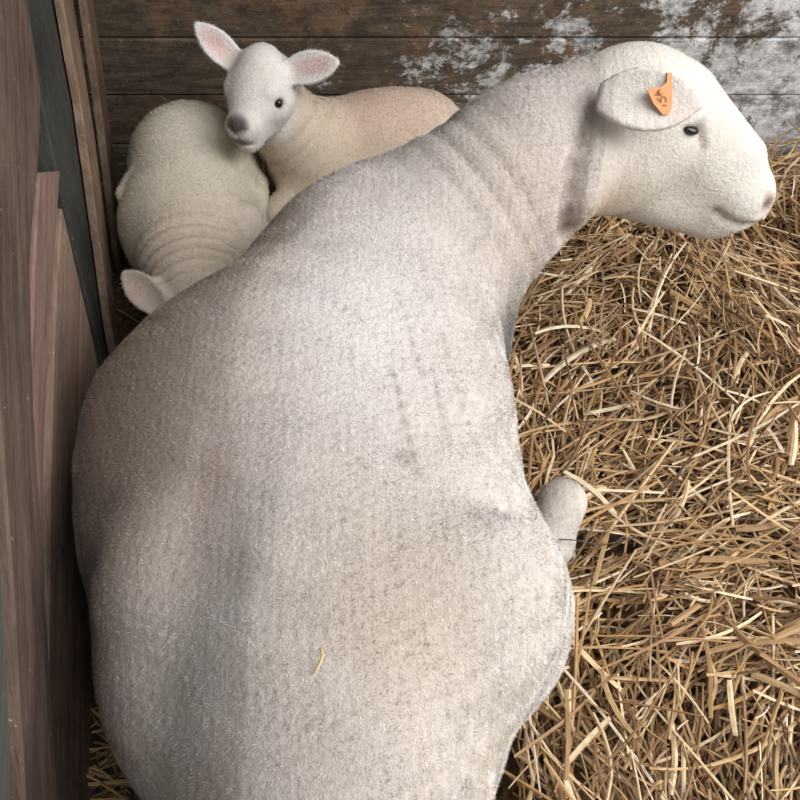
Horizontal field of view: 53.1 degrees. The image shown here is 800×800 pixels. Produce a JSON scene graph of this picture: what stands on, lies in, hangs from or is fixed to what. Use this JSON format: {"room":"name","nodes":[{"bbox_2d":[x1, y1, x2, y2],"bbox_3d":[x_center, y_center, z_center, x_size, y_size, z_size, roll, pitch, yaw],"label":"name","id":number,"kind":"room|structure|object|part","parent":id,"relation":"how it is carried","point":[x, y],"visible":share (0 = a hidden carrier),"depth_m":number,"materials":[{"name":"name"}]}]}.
{"room":"farm building","nodes":[
{"label":"farm building","id":0,"kind":"room"},
{"bbox_2d":[73,0,799,182],"bbox_3d":[0.550,-0.923,1.583,3.700,1.182,0.050,0,50,0],"label":"wall","id":1,"kind":"structure","parent":0,"point":[152,57],"depth_m":1.72,"materials":[{"name":"brown wood"}]},
{"bbox_3d":[0.550,0.463,1.214,3.700,0.045,2.650,0,50,0],"label":"floor","id":2,"kind":"structure","parent":0,"visible":0},
{"bbox_2d":[86,119,799,799],"bbox_3d":[0.500,0.180,1.264,2.500,0.230,2.049,0,50,0],"label":"bedding","id":3,"kind":"object","parent":2,"relation":"on","point":[656,371],"visible":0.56,"depth_m":1.30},
{"bbox_2d":[0,0,124,799],"bbox_3d":[-0.442,-0.128,0.923,0.168,1.153,2.018,-9,51,-8],"label":"wooden boards","id":4,"kind":"object","parent":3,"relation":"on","point":[59,321],"visible":0.9,"depth_m":0.96,"materials":[{"name":"brown wood"}]},
{"bbox_3d":[-0.380,0.002,0.749,0.078,1.053,1.375,-7,50,-6],"label":"rail","id":5,"kind":"part","parent":4,"relation":"part of","materials":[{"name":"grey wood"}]},
{"bbox_3d":[-0.572,-0.559,1.380,0.105,1.003,0.605,0,50,0],"label":"post","id":6,"kind":"part","parent":4,"relation":"part of","materials":[{"name":"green wood"}]},
{"bbox_3d":[-0.644,-0.656,1.459,0.108,1.002,0.477,0,50,0],"label":"post","id":7,"kind":"part","parent":4,"relation":"part of","materials":[{"name":"brown wood"}]},
{"bbox_2d":[115,99,269,314],"bbox_3d":[-0.397,-0.317,1.522,0.333,0.284,0.680,0,50,0],"label":"lamb","id":8,"kind":"object","parent":3,"relation":"on","point":[191,202],"visible":0.66,"depth_m":1.47,"materials":[{"name":"fur"}]},
{"bbox_2d":[193,20,459,222],"bbox_3d":[-0.108,-0.572,1.637,0.548,0.448,0.346,-6,50,-5],"label":"lamb","id":9,"kind":"object","parent":3,"relation":"on","point":[301,137],"visible":0.65,"depth_m":1.57,"materials":[{"name":"fur"}]},
{"bbox_2d":[71,41,776,799],"bbox_3d":[-0.031,0.037,1.024,0.759,0.613,1.344,20,53,16],"label":"ewe","id":10,"kind":"object","parent":3,"relation":"on","point":[311,444],"visible":1,"depth_m":0.82,"materials":[{"name":"fur"}]},
{"bbox_2d":[313,647,323,673],"bbox_3d":[-0.066,0.214,0.656,0.006,0.006,0.021,9,51,8],"label":"scrap","id":11,"kind":"object","parent":10,"relation":"on","point":[320,648],"visible":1,"depth_m":0.66,"materials":[{"name":"beige plant"}]},
{"bbox_2d":[655,94,666,105],"bbox_3d":[0.330,-0.380,1.014,0.017,0.014,0.008,0,50,0],"label":"print","id":12,"kind":"object","parent":10,"relation":"attached to","point":[660,99],"depth_m":1.01},
{"bbox_2d":[559,536,641,545],"bbox_3d":[0.303,0.209,1.197,0.149,0.060,0.009,-12,51,-10],"label":"twig","id":13,"kind":"object","parent":3,"relation":"on","point":[638,536],"visible":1,"depth_m":1.20,"materials":[{"name":"brown plant"}]}
]}

